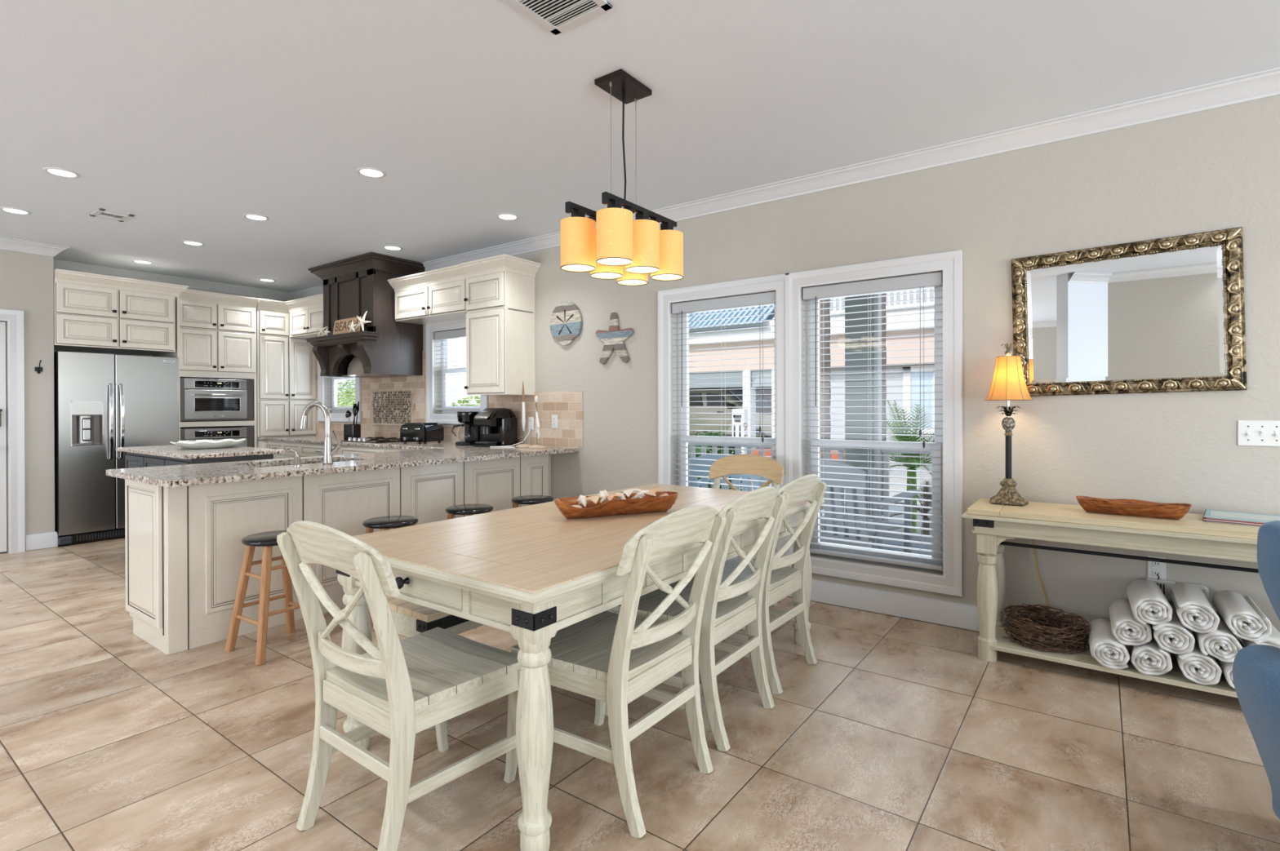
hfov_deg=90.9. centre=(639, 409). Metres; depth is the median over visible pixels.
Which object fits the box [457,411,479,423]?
basket
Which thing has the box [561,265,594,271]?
diffuser
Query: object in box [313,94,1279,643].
wall
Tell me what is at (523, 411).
bird figure
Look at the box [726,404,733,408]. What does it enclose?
mirror
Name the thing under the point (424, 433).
toaster
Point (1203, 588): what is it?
junction box
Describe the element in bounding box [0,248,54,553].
wall
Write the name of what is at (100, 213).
ceiling vent
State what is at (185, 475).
countertop
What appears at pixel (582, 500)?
seashell
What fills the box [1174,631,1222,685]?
rolled towel
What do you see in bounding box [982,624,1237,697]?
shelf
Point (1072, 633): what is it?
wicker basket
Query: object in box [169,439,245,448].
serving platter
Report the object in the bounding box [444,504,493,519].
bar stool
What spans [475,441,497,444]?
drip tray
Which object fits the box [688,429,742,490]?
hedge
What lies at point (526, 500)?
bar stool
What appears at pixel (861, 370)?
porch column
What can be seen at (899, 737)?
floor
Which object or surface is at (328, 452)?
kitchen faucet
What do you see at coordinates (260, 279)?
recessed light
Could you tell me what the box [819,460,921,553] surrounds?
rocking chair
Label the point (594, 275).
diffuser
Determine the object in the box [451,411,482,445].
coffee maker
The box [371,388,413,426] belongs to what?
mosaic panel
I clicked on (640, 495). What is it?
seashell
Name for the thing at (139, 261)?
recessed light
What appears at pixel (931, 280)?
window blind
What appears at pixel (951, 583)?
trim
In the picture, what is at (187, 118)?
ceiling
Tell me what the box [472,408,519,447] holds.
coffee machine
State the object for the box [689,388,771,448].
suv
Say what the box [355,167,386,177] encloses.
recessed light
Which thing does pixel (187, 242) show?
recessed light
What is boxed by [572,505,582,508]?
seashell
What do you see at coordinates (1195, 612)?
rolled towel
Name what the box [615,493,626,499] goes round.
seashell
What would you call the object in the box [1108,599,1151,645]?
rolled towel
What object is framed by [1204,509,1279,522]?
book
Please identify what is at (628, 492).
seashell
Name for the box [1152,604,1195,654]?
rolled towel
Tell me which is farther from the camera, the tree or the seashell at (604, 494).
the tree
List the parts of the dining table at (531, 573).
leg, knob, drawer, leg, edge molding, leg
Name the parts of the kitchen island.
door, door, door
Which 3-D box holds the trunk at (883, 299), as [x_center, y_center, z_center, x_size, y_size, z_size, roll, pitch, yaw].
[3.312,-1.554,8.719,0.212,6.000,0.207,0,0,36]
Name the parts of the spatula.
blade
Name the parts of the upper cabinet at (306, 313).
door, crown, door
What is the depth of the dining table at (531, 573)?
2.01 m
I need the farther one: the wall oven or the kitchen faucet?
the wall oven
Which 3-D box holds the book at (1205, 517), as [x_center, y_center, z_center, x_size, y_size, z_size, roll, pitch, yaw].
[2.685,0.477,2.740,0.330,0.007,0.225,0,0,44]
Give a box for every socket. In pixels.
[1152,561,1160,567]
[1152,570,1160,577]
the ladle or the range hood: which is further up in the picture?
the range hood
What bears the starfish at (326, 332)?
on the range hood
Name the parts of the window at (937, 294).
sash, sash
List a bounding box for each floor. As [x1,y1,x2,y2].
[0,537,1279,850]
[875,540,928,555]
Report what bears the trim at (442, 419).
attached to the wall at (1218, 168)
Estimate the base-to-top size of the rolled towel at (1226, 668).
0.120 m
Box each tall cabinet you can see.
[152,288,258,447]
[256,298,315,437]
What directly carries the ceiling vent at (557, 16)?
in the ceiling
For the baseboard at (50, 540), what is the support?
attached to the wall at (26, 279)
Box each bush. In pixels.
[337,388,355,406]
[448,395,479,406]
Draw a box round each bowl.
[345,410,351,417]
[353,408,356,416]
[553,491,678,519]
[1075,495,1191,519]
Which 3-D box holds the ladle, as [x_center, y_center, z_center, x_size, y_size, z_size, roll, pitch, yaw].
[-3.108,0.105,6.721,0.082,0.190,0.043,0,0,41]
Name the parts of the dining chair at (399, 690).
leg, rail, lumbar rail, leg, seat frame, seat, leg, leg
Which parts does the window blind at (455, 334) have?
rail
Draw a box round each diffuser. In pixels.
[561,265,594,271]
[591,272,622,278]
[597,257,631,265]
[617,280,646,284]
[626,266,658,272]
[652,274,682,279]
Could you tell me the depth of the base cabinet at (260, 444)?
7.30 m
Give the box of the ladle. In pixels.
[345,410,351,424]
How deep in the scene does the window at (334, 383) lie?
7.77 m
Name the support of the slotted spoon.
in the utensil crock
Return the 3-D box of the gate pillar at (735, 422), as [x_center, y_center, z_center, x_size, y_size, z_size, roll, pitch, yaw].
[2.357,0.711,14.618,0.396,1.440,0.220,0,0,36]
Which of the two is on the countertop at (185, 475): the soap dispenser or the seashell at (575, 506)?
the soap dispenser
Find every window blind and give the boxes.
[325,376,355,410]
[435,328,479,410]
[671,291,776,548]
[802,271,942,571]
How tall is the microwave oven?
0.463 m
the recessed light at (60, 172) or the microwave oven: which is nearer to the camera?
the recessed light at (60, 172)
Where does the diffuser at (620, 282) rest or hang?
attached to the pendant lamp at (608, 244)
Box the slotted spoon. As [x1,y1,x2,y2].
[352,408,356,424]
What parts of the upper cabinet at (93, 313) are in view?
door, door, crown, door, door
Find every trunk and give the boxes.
[819,298,831,510]
[881,293,886,515]
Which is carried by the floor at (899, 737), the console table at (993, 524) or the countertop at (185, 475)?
the console table at (993, 524)
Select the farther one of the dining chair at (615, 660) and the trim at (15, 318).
the trim at (15, 318)
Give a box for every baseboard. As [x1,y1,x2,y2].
[25,531,57,551]
[787,578,1088,637]
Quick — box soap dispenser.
[287,448,302,466]
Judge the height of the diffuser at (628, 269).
0.002 m
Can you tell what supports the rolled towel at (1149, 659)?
on the console table at (993, 524)
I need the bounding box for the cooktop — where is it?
[341,436,400,443]
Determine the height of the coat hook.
0.121 m
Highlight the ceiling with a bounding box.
[0,0,1279,293]
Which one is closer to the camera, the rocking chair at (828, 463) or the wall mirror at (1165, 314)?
the wall mirror at (1165, 314)
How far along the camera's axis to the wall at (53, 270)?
7.45 m
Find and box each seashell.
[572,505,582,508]
[577,494,587,506]
[586,495,602,503]
[597,489,608,503]
[606,493,621,500]
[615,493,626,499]
[619,488,639,497]
[631,489,649,498]
[644,492,656,497]
[648,488,664,493]
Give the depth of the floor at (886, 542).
5.92 m
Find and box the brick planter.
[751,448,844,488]
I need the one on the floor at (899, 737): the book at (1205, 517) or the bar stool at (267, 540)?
the bar stool at (267, 540)
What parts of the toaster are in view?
plate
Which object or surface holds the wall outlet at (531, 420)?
attached to the wall at (1218, 168)
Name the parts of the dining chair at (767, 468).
leg, rail, leg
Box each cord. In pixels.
[489,426,530,448]
[1032,539,1052,624]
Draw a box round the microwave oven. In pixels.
[180,377,253,421]
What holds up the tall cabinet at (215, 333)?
on the floor at (899, 737)
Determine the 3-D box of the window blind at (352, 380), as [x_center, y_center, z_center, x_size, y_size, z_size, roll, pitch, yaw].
[-3.568,-0.388,7.558,0.724,0.799,0.060,0,0,36]
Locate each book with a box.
[1202,516,1263,525]
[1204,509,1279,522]
[1204,517,1266,524]
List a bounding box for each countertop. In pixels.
[106,444,579,488]
[115,444,284,459]
[257,435,472,449]
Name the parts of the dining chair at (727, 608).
leg, seat, seat frame, leg, lumbar rail, rail, leg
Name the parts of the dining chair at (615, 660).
leg, leg, seat, seat frame, leg, lumbar rail, rail, leg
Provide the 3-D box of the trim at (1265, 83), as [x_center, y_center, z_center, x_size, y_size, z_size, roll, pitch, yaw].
[-1.574,-1.432,0.347,13.950,0.091,9.215,0,0,36]
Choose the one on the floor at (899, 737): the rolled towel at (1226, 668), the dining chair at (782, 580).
the dining chair at (782, 580)
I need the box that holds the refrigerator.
[53,351,178,546]
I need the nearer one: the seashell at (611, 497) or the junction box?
the seashell at (611, 497)
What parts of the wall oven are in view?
control panel, oven door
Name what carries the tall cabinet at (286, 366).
on the countertop at (304, 439)
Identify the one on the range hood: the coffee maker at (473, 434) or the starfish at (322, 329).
the starfish at (322, 329)
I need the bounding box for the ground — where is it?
[728,452,931,534]
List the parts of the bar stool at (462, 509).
leg, seat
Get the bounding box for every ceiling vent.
[88,208,134,222]
[504,0,612,35]
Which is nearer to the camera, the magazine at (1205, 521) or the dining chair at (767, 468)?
the magazine at (1205, 521)
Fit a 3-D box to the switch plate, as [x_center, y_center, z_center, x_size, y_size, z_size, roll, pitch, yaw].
[2.801,0.109,2.854,0.136,0.116,0.017,0,0,36]
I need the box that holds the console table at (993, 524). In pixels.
[961,497,1259,697]
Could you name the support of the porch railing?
on the floor at (886, 542)
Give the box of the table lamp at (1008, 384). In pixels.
[984,343,1032,506]
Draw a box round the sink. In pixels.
[257,461,338,467]
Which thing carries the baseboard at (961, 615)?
attached to the wall at (1218, 168)
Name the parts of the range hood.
panel frame, crown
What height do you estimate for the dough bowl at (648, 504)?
0.086 m
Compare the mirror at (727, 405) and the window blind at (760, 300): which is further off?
the mirror at (727, 405)
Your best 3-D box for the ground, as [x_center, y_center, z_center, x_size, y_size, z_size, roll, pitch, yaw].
[15.615,1.450,29.841,70.000,0.200,53.400,0,0,36]
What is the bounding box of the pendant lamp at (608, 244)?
[560,68,683,285]
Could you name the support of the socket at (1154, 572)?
attached to the wall outlet at (1154, 568)
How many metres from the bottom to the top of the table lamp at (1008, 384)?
0.836 m
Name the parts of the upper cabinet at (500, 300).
door, door, crown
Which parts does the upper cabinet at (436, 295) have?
door, crown, door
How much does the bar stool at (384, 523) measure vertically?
0.596 m
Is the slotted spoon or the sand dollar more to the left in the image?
the slotted spoon
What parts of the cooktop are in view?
glass, burner, burner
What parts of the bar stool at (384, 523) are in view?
leg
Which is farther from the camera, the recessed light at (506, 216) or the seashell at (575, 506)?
the recessed light at (506, 216)
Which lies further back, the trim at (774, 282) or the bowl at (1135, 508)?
the trim at (774, 282)
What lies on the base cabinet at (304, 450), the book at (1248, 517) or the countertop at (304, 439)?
the countertop at (304, 439)
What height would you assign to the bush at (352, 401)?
2.260 m
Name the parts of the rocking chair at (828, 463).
seat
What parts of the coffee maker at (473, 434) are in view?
handle, lid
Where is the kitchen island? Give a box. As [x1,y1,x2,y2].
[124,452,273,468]
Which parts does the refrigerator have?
freezer door, control panel, handle, handle, fridge door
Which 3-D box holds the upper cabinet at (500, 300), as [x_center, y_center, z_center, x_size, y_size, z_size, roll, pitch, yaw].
[-1.229,-0.704,5.545,0.584,1.159,0.421,0,0,36]
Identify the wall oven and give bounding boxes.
[180,426,253,447]
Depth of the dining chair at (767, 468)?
4.14 m
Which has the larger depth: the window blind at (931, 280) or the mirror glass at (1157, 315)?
the window blind at (931, 280)
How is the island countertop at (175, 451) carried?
on the kitchen island
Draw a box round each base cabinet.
[124,454,551,655]
[257,440,268,448]
[268,440,413,458]
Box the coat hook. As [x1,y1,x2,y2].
[35,360,42,373]
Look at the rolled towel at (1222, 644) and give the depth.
2.62 m
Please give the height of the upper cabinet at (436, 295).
0.406 m
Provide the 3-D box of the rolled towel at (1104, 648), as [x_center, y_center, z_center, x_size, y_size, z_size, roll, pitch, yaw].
[2.205,1.101,2.973,0.144,0.123,0.388,0,0,33]
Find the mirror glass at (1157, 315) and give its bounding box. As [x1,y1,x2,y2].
[1026,244,1226,383]
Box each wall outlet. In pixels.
[528,417,533,430]
[1147,555,1165,579]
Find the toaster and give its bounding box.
[392,422,444,444]
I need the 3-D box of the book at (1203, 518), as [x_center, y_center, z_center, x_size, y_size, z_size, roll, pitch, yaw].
[2.678,0.485,2.740,0.230,0.008,0.330,0,0,-45]
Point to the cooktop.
(372, 440)
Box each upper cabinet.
[53,268,188,355]
[284,293,323,338]
[387,264,466,324]
[459,253,541,395]
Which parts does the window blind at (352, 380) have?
rail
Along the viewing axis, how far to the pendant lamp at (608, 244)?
2.76 m
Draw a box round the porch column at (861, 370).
[844,293,881,543]
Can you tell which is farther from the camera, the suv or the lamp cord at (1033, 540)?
the suv
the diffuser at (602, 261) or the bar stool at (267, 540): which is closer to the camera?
the diffuser at (602, 261)
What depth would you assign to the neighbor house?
14.12 m
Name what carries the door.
in the wall at (26, 279)
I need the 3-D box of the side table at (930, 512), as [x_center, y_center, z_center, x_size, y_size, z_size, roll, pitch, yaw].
[2.508,1.049,4.923,0.400,0.500,0.400,0,0,36]
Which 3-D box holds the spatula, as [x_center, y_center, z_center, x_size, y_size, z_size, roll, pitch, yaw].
[-3.037,0.069,6.704,0.075,0.262,0.011,0,0,36]
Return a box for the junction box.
[1187,583,1208,599]
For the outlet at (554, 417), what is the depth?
5.43 m
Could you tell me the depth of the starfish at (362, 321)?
6.06 m
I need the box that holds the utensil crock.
[343,424,360,439]
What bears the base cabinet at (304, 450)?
on the floor at (899, 737)
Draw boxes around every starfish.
[316,322,328,337]
[323,328,330,336]
[347,320,357,332]
[355,311,371,331]
[595,312,633,364]
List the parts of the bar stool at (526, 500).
leg, seat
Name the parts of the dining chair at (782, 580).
seat, seat frame, leg, lumbar rail, rail, leg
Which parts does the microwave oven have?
control panel, oven door, handle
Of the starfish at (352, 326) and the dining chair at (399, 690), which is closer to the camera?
the dining chair at (399, 690)
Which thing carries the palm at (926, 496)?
on the ground
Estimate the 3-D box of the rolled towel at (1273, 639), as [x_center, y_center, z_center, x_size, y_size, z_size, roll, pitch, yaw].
[2.646,0.985,2.663,0.143,0.124,0.387,0,0,35]
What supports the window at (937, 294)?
in the wall at (1218, 168)
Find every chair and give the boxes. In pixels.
[276,520,521,850]
[503,505,726,838]
[604,486,785,751]
[688,453,769,491]
[689,474,826,694]
[708,453,784,630]
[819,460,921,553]
[1232,520,1279,819]
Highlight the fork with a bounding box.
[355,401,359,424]
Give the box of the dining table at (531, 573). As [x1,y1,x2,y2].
[336,484,824,850]
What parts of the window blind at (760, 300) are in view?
pull cord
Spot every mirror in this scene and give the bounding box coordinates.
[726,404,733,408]
[1011,226,1247,396]
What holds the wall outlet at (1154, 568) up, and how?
attached to the wall at (1218, 168)
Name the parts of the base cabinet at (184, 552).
panel, panel, skirting, panel, panel, panel, panel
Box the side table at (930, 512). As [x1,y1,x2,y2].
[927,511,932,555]
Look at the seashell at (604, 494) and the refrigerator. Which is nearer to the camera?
the seashell at (604, 494)
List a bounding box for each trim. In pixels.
[0,66,1279,301]
[0,308,25,553]
[317,360,361,422]
[425,319,488,424]
[657,273,790,566]
[785,249,963,596]
[786,275,787,442]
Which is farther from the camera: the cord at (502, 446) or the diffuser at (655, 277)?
the cord at (502, 446)
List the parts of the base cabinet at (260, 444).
drawer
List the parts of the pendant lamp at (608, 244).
lamp shade, lamp shade, lamp shade, power cord, lamp shade, lamp shade, lamp shade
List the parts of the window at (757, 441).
sash, sash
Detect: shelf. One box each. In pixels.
[305,330,379,347]
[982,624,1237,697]
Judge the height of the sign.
0.166 m
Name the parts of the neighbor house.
carport railing, balcony railing, pane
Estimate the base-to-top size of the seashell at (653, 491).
0.030 m
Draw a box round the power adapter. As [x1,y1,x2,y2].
[1146,574,1175,601]
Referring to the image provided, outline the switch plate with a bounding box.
[1237,420,1279,446]
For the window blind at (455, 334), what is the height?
0.799 m
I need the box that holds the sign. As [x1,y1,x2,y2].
[333,316,361,334]
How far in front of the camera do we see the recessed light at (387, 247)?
5.80 m
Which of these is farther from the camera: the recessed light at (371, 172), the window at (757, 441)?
the window at (757, 441)
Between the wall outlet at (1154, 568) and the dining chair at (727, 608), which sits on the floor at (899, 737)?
the dining chair at (727, 608)
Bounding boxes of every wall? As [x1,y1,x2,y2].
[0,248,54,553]
[53,270,288,427]
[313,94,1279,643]
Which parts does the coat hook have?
plate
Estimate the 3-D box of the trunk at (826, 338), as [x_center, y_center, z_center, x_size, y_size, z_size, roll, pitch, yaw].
[2.658,-1.554,9.197,0.275,6.000,0.268,0,0,36]
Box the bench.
[373,595,483,730]
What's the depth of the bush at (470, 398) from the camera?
12.87 m
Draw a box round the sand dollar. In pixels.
[550,301,582,345]
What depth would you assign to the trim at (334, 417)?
7.55 m
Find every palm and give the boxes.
[844,400,934,533]
[881,479,931,535]
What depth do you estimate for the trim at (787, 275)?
4.16 m
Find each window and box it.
[332,377,355,413]
[441,337,479,413]
[677,304,776,487]
[806,286,942,571]
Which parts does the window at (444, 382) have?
sash, sash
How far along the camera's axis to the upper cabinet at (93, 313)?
6.09 m
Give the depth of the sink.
4.15 m
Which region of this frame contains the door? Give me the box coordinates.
[0,321,7,552]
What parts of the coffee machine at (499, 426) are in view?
handle, lid, water tank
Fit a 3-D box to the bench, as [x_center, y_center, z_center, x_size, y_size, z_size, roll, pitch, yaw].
[-0.533,1.021,3.151,0.408,0.462,1.518,0,0,36]
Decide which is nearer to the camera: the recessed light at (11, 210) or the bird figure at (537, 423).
the recessed light at (11, 210)
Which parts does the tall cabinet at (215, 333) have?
door, door, crown, door, door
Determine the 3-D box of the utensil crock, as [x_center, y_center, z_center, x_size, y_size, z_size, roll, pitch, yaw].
[-3.059,0.242,6.695,0.124,0.170,0.124,0,0,16]
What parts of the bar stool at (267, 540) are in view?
leg, seat, leg, leg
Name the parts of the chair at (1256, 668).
arm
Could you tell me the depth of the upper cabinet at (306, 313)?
7.32 m
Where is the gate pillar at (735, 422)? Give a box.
[732,408,747,454]
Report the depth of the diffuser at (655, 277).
3.00 m
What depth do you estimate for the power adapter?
3.02 m
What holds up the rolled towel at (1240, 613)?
on the rolled towel at (1273, 639)
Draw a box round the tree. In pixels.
[337,378,355,406]
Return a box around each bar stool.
[224,530,310,665]
[362,515,418,533]
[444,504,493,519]
[511,495,554,508]
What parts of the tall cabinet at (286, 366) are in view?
crown, door, door, door, door, door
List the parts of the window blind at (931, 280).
rail, pull cord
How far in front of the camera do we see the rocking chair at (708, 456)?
5.37 m
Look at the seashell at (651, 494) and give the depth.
2.87 m
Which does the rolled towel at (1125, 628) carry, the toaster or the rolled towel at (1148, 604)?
the rolled towel at (1148, 604)
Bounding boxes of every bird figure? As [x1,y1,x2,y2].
[515,381,530,448]
[528,395,545,448]
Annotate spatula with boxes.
[352,403,356,424]
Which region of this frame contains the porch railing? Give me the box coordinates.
[688,442,931,542]
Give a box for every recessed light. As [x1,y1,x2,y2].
[0,207,31,214]
[42,167,80,177]
[131,259,153,264]
[181,240,204,245]
[243,213,269,221]
[258,278,275,282]
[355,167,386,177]
[382,245,403,250]
[496,213,519,220]
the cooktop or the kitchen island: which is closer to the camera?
the kitchen island
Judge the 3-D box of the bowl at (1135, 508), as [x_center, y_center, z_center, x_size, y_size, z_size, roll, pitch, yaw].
[2.271,0.456,2.913,0.420,0.074,0.130,0,0,40]
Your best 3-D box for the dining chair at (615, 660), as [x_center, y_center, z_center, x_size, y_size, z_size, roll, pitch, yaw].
[-0.074,0.783,2.151,0.601,0.956,0.520,0,0,36]
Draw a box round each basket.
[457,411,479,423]
[1000,603,1090,654]
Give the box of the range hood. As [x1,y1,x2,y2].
[305,252,425,377]
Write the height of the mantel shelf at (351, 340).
0.092 m
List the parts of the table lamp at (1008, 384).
stem, crown, lamp shade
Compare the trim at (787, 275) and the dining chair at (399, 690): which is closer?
the dining chair at (399, 690)
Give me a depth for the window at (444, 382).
6.49 m
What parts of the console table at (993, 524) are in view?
leg, leg, edge molding, iron rod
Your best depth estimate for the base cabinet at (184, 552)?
3.52 m
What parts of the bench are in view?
seat, leg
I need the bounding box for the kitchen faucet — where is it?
[299,401,340,464]
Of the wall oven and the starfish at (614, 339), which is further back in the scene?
the wall oven
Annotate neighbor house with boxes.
[688,288,934,478]
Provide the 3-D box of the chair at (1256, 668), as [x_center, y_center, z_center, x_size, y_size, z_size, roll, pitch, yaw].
[2.181,0.763,1.419,1.124,0.977,0.720,0,0,24]
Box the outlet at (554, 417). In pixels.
[551,414,557,428]
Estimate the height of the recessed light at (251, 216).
0.008 m
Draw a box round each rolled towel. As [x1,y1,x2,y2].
[1088,618,1129,669]
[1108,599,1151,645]
[1125,579,1172,625]
[1130,627,1172,675]
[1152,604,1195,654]
[1169,582,1219,633]
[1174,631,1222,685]
[1192,611,1242,662]
[1211,590,1271,642]
[1213,638,1246,688]
[1240,625,1279,648]
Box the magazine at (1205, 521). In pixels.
[1204,520,1261,527]
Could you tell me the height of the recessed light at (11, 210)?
0.008 m
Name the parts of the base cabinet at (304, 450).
drawer, door, drawer, drawer, drawer, drawer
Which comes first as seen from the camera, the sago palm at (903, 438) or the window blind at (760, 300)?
the window blind at (760, 300)
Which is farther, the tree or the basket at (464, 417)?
the tree
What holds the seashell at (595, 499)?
in the dough bowl at (648, 504)
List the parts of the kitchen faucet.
lever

